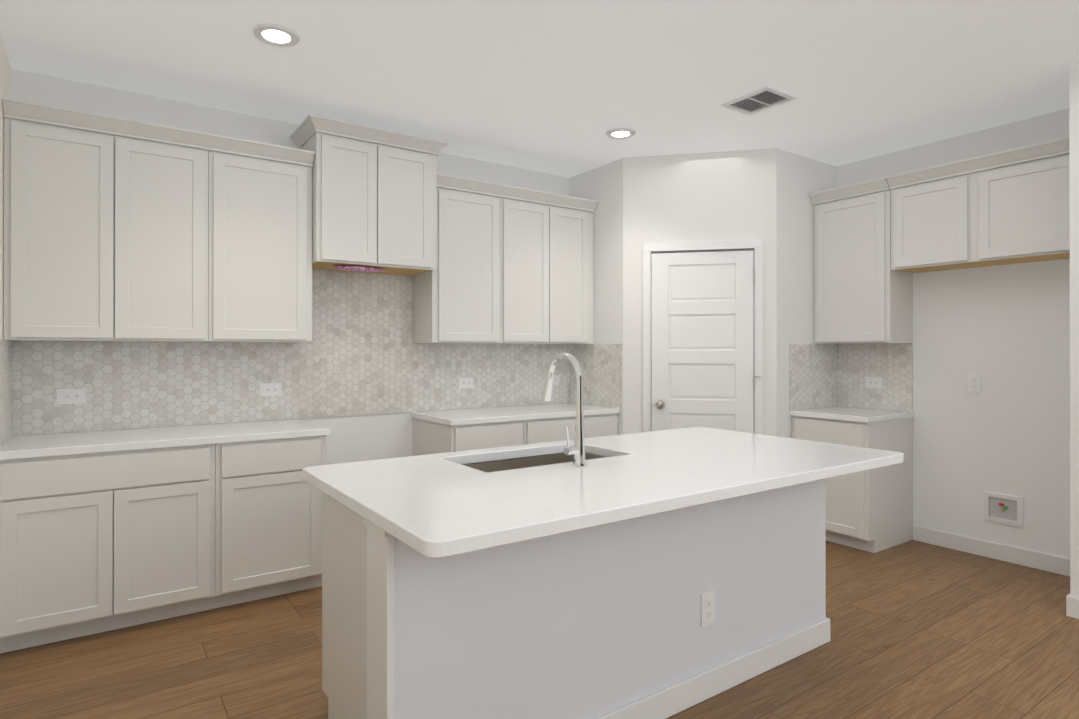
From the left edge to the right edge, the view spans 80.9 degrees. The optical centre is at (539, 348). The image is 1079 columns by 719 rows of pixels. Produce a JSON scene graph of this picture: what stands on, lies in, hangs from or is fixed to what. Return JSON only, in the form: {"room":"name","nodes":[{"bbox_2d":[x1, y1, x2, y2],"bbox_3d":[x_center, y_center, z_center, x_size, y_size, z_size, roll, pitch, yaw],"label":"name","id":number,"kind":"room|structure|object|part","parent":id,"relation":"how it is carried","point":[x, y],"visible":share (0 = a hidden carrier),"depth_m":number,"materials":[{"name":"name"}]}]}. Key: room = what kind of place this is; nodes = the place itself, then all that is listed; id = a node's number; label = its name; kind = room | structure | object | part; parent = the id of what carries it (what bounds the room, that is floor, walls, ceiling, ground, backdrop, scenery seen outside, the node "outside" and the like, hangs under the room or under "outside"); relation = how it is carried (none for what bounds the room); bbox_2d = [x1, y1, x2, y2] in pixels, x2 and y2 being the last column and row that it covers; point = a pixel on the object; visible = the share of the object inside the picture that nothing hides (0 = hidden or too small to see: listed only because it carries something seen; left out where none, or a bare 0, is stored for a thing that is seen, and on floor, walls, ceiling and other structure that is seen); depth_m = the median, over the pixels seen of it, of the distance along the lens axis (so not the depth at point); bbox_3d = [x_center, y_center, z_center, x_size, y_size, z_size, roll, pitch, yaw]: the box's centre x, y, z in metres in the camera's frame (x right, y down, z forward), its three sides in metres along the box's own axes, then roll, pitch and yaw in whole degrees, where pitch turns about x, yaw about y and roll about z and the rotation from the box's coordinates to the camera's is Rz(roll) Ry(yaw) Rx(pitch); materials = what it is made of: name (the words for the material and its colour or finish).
{"room":"kitchen","nodes":[
{"label":"kitchen","id":0,"kind":"room"},
{"bbox_2d":[0,35,10,340],"bbox_3d":[-0.635,-0.048,0.148,0.120,2.810,7.500,0,0,-35],"label":"wall","id":1,"kind":"structure","parent":0,"point":[5,79],"depth_m":2.98,"materials":[{"name":"white paint"}]},
{"bbox_2d":[0,339,12,447],"bbox_3d":[-2.536,0.204,2.999,0.009,0.489,0.624,0,0,-35],"label":"backsplash","id":2,"kind":"structure","parent":1,"relation":"attached to","point":[6,390],"depth_m":3.03,"materials":[{"name":"tile"}]},
{"bbox_2d":[11,68,568,464],"bbox_3d":[-0.642,-0.037,4.783,5.400,2.810,0.120,0,0,-35],"label":"wall","id":3,"kind":"structure","parent":0,"point":[355,438],"depth_m":3.99,"materials":[{"name":"white paint"}]},
{"bbox_2d":[2,97,117,340],"bbox_3d":[-2.446,-0.599,3.246,0.434,1.116,0.342,0,0,-35],"label":"upper cabinet","id":4,"kind":"object","parent":3,"relation":"attached to","point":[61,165],"depth_m":3.11,"materials":[{"name":"white paint"}]},
{"bbox_2d":[118,117,213,341],"bbox_3d":[-2.090,-0.599,3.493,0.432,1.116,0.342,0,0,-35],"label":"upper cabinet","id":5,"kind":"object","parent":3,"relation":"attached to","point":[119,229],"depth_m":3.36,"materials":[{"name":"white paint"}]},
{"bbox_2d":[214,137,314,341],"bbox_3d":[-1.684,-0.598,3.776,0.558,1.116,0.342,0,0,-35],"label":"upper cabinet","id":6,"kind":"object","parent":3,"relation":"attached to","point":[263,193],"depth_m":3.64,"materials":[{"name":"white paint"}]},
{"bbox_2d":[13,269,568,435],"bbox_3d":[-1.234,-0.033,4.291,3.623,0.969,0.009,0,0,-35],"label":"backsplash","id":7,"kind":"structure","parent":3,"relation":"attached to","point":[361,353],"depth_m":4.09,"materials":[{"name":"tile"}]},
{"bbox_2d":[57,388,85,403],"bbox_3d":[-2.509,0.257,3.392,0.125,0.080,0.009,0,0,-35],"label":"electrical outlet","id":8,"kind":"object","parent":7,"relation":"attached to","point":[71,396],"visible":1,"depth_m":3.39,"materials":[{"name":"white plastic"}]},
{"bbox_2d":[260,383,280,395],"bbox_3d":[-1.684,0.258,3.965,0.125,0.080,0.009,0,0,-35],"label":"electrical outlet","id":9,"kind":"object","parent":7,"relation":"attached to","point":[270,389],"visible":1,"depth_m":3.96,"materials":[{"name":"white plastic"}]},
{"bbox_2d":[458,378,472,388],"bbox_3d":[-0.553,0.260,4.752,0.125,0.080,0.009,0,0,-35],"label":"electrical outlet","id":10,"kind":"object","parent":7,"relation":"attached to","point":[463,383],"visible":1,"depth_m":4.75,"materials":[{"name":"white plastic"}]},
{"bbox_2d":[553,375,559,384],"bbox_3d":[0.114,0.261,5.215,0.125,0.080,0.009,0,0,-35],"label":"electrical outlet","id":11,"kind":"object","parent":7,"relation":"attached to","point":[556,379],"visible":0.52,"depth_m":5.23,"materials":[{"name":"white plastic"}]},
{"bbox_2d":[290,114,448,275],"bbox_3d":[-1.098,-0.923,4.112,0.895,0.873,0.462,0,0,-35],"label":"upper cabinet","id":12,"kind":"object","parent":3,"relation":"attached to","point":[373,199],"visible":0.96,"depth_m":3.93,"materials":[{"name":"white paint"}]},
{"bbox_2d":[413,173,504,343],"bbox_3d":[-0.589,-0.596,4.537,0.536,1.116,0.342,0,0,-35],"label":"upper cabinet","id":13,"kind":"object","parent":3,"relation":"attached to","point":[462,301],"depth_m":4.40,"materials":[{"name":"white paint"}]},
{"bbox_2d":[505,185,552,343],"bbox_3d":[-0.195,-0.596,4.811,0.425,1.116,0.342,0,0,-35],"label":"upper cabinet","id":14,"kind":"object","parent":3,"relation":"attached to","point":[514,265],"depth_m":4.69,"materials":[{"name":"white paint"}]},
{"bbox_2d":[553,193,596,343],"bbox_3d":[0.163,-0.595,5.060,0.447,1.116,0.342,0,0,-35],"label":"upper cabinet","id":15,"kind":"object","parent":3,"relation":"attached to","point":[573,218],"depth_m":4.93,"materials":[{"name":"white paint"}]},
{"bbox_2d":[0,540,1078,718],"bbox_3d":[1.909,1.391,1.986,7.400,0.060,7.620,0,0,-35],"label":"floor","id":16,"kind":"structure","parent":0,"point":[920,630],"depth_m":2.77,"materials":[{"name":"brown wood"}]},
{"bbox_2d":[0,443,219,652],"bbox_3d":[-2.188,0.926,3.248,0.863,0.876,0.626,0,0,-35],"label":"base cabinet","id":17,"kind":"object","parent":16,"relation":"on","point":[104,531],"depth_m":2.98,"materials":[{"name":"white paint"}]},
{"bbox_2d":[0,419,329,458],"bbox_3d":[-1.950,0.469,3.412,1.442,0.037,0.632,0,0,-35],"label":"countertop","id":18,"kind":"structure","parent":17,"relation":"on","point":[48,444],"depth_m":3.28,"materials":[{"name":"white stone"}]},
{"bbox_2d":[220,431,329,606],"bbox_3d":[-1.602,0.927,3.656,0.565,0.876,0.626,0,0,-35],"label":"base cabinet","id":19,"kind":"object","parent":16,"relation":"on","point":[271,517],"depth_m":3.39,"materials":[{"name":"white paint"}]},
{"bbox_2d":[412,419,526,455],"bbox_3d":[-0.503,0.929,4.420,0.553,0.876,0.626,0,0,-35],"label":"base cabinet","id":20,"kind":"object","parent":16,"relation":"on","point":[442,431],"depth_m":4.20,"materials":[{"name":"white paint"}]},
{"bbox_2d":[411,403,618,426],"bbox_3d":[-0.153,0.472,4.661,1.424,0.037,0.632,0,0,-35],"label":"countertop","id":21,"kind":"structure","parent":20,"relation":"on","point":[473,415],"depth_m":4.48,"materials":[{"name":"white stone"}]},
{"bbox_2d":[527,411,619,443],"bbox_3d":[0.076,0.930,4.823,0.857,0.876,0.626,0,0,-35],"label":"base cabinet","id":22,"kind":"object","parent":16,"relation":"on","point":[551,428],"depth_m":4.53,"materials":[{"name":"white paint"}]},
{"bbox_2d":[322,479,829,718],"bbox_3d":[0.248,0.923,2.646,2.164,0.880,0.779,0,0,-35],"label":"kitchen island","id":23,"kind":"object","parent":16,"relation":"on","point":[453,587],"depth_m":2.17,"materials":[{"name":"white paint"}]},
{"bbox_2d":[302,427,903,562],"bbox_3d":[0.334,0.462,2.519,2.200,0.039,1.130,0,0,-35],"label":"island countertop","id":24,"kind":"structure","parent":23,"relation":"on","point":[437,506],"depth_m":2.12,"materials":[{"name":"white stone"}]},
{"bbox_2d":[462,453,604,471],"bbox_3d":[-0.004,0.592,2.616,0.739,0.216,0.409,0,0,-35],"label":"sink","id":25,"kind":"object","parent":24,"relation":"in","point":[514,463],"visible":0.02,"depth_m":2.81,"materials":[{"name":"silver metal"}]},
{"bbox_2d":[541,352,585,465],"bbox_3d":[0.075,0.228,2.477,0.095,0.427,0.263,0,0,-35],"label":"faucet","id":26,"kind":"object","parent":24,"relation":"on","point":[577,450],"visible":1,"depth_m":2.39,"materials":[{"name":"silver metal"}]},
{"bbox_2d":[701,590,714,626],"bbox_3d":[0.661,1.018,2.477,0.078,0.125,0.009,0,0,-35],"label":"outlet","id":27,"kind":"object","parent":23,"relation":"attached to","point":[707,608],"visible":1,"depth_m":2.47,"materials":[{"name":"white plastic"}]},
{"bbox_2d":[789,406,914,552],"bbox_3d":[2.255,0.910,4.576,0.633,0.914,0.580,0,0,-35],"label":"base cabinet","id":28,"kind":"object","parent":16,"relation":"on","point":[870,510],"visible":0.69,"depth_m":4.34,"materials":[{"name":"white paint"}]},
{"bbox_2d":[789,406,914,422],"bbox_3d":[2.255,0.472,4.577,0.633,0.037,0.580,0,0,-35],"label":"countertop","id":29,"kind":"structure","parent":28,"relation":"on","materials":[{"name":"white stone"}]},
{"bbox_2d":[0,0,1078,177],"bbox_3d":[1.909,-1.499,1.993,7.400,0.100,7.620,0,0,-35],"label":"ceiling","id":30,"kind":"structure","parent":0,"point":[558,87],"depth_m":3.23,"materials":[{"name":"white paint"}]},
{"bbox_2d":[252,23,299,46],"bbox_3d":[-1.212,-1.440,2.916,0.204,0.012,0.204,0,0,-35],"label":"recessed light","id":31,"kind":"object","parent":30,"relation":"in","point":[277,35],"visible":1,"depth_m":2.90,"materials":[{"name":"white"}]},
{"bbox_2d":[605,128,635,138],"bbox_3d":[0.543,-1.437,4.236,0.204,0.012,0.204,0,0,-35],"label":"recessed light","id":32,"kind":"object","parent":30,"relation":"in","point":[620,133],"visible":1,"depth_m":4.23,"materials":[{"name":"white"}]},
{"bbox_2d":[721,86,796,114],"bbox_3d":[1.276,-1.438,3.684,0.270,0.012,0.320,0,0,-35],"label":"ceiling vent","id":33,"kind":"object","parent":30,"relation":"in","point":[760,100],"visible":1,"depth_m":3.67,"materials":[{"name":"white metal"}]},
{"bbox_2d":[569,158,622,434],"bbox_3d":[0.483,-0.036,5.087,0.100,2.810,0.666,0,0,-35],"label":"wall","id":34,"kind":"structure","parent":0,"point":[603,185],"depth_m":4.93,"materials":[{"name":"white paint"}]},
{"bbox_2d":[569,344,622,407],"bbox_3d":[0.439,0.209,5.050,0.009,0.489,0.652,0,0,-35],"label":"backsplash","id":35,"kind":"structure","parent":34,"relation":"attached to","point":[601,365],"depth_m":4.99,"materials":[{"name":"tile"}]},
{"bbox_2d":[623,148,776,435],"bbox_3d":[1.179,-0.037,4.717,1.099,2.810,0.100,0,0,12],"label":"wall","id":36,"kind":"structure","parent":0,"point":[718,196],"depth_m":4.68,"materials":[{"name":"white paint"}]},
{"bbox_2d":[643,239,762,434],"bbox_3d":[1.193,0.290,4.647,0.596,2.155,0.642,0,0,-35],"label":"pantry door","id":37,"kind":"structure","parent":36,"relation":"in","point":[702,333],"depth_m":4.64,"materials":[{"name":"white wood"}]},
{"bbox_3d":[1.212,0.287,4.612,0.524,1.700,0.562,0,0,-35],"label":"knob","id":38,"kind":"part","parent":37,"relation":"part of","materials":[{"name":"silver metal"}]},
{"bbox_2d":[776,148,836,437],"bbox_3d":[1.999,-0.037,4.817,0.784,2.810,0.100,0,0,-35],"label":"wall","id":39,"kind":"structure","parent":0,"point":[799,179],"depth_m":4.67,"materials":[{"name":"white paint"}]},
{"bbox_2d":[837,108,1069,558],"bbox_3d":[3.700,-0.041,3.162,0.120,2.810,7.500,0,0,-35],"label":"wall","id":40,"kind":"structure","parent":0,"point":[1003,331],"depth_m":4.13,"materials":[{"name":"white paint"}]},
{"bbox_2d":[789,343,912,411],"bbox_3d":[2.251,0.208,4.582,0.633,0.489,0.568,0,0,-35],"label":"backsplash","id":41,"kind":"structure","parent":40,"relation":"attached to","point":[825,375],"depth_m":4.76,"materials":[{"name":"tile"}]},
{"bbox_2d":[865,377,881,387],"bbox_3d":[2.506,0.256,4.746,0.009,0.080,0.125,0,0,-35],"label":"outlet","id":42,"kind":"object","parent":41,"relation":"attached to","point":[873,382],"visible":1,"depth_m":4.75,"materials":[{"name":"white plastic"}]},
{"bbox_2d":[809,177,912,343],"bbox_3d":[2.353,-0.603,4.654,0.387,1.131,0.566,0,0,-35],"label":"upper cabinet","id":43,"kind":"object","parent":40,"relation":"attached to","point":[863,292],"visible":0.79,"depth_m":4.52,"materials":[{"name":"white paint"}]},
{"bbox_2d":[968,373,980,392],"bbox_3d":[2.892,0.229,4.210,0.009,0.125,0.078,0,0,-35],"label":"outlet","id":44,"kind":"object","parent":40,"relation":"attached to","point":[974,382],"visible":1,"depth_m":4.21,"materials":[{"name":"white plastic"}]},
{"bbox_2d":[886,137,1069,272],"bbox_3d":[2.825,-0.854,3.976,0.387,0.632,1.078,0,0,-35],"label":"upper cabinet","id":45,"kind":"object","parent":40,"relation":"attached to","point":[1010,206],"visible":1,"depth_m":3.87,"materials":[{"name":"white paint"}]},
{"bbox_2d":[913,525,1069,576],"bbox_3d":[2.978,1.314,4.075,0.016,0.105,1.082,0,0,-35],"label":"baseboard","id":46,"kind":"structure","parent":40,"relation":"attached to","point":[1030,558],"depth_m":4.10,"materials":[{"name":"white wood"}]},
{"bbox_2d":[984,491,1022,527],"bbox_3d":[2.986,1.032,4.074,0.016,0.190,0.215,0,0,-35],"label":"outlet box","id":47,"kind":"object","parent":40,"relation":"attached to","point":[1003,508],"visible":1,"depth_m":4.07,"materials":[{"name":"white plastic"}]},
{"bbox_2d":[1069,63,1078,597],"bbox_3d":[3.035,-0.040,3.384,0.720,2.810,0.120,0,0,-35],"label":"wall","id":48,"kind":"structure","parent":0,"point":[1074,294],"depth_m":3.21,"materials":[{"name":"white paint"}]},
{"bbox_2d":[1066,594,1078,618],"bbox_3d":[2.985,1.312,3.414,0.707,0.105,0.035,0,0,-35],"label":"baseboard","id":49,"kind":"structure","parent":48,"relation":"attached to","point":[1072,603],"depth_m":3.21,"materials":[{"name":"white wood"}]}
]}

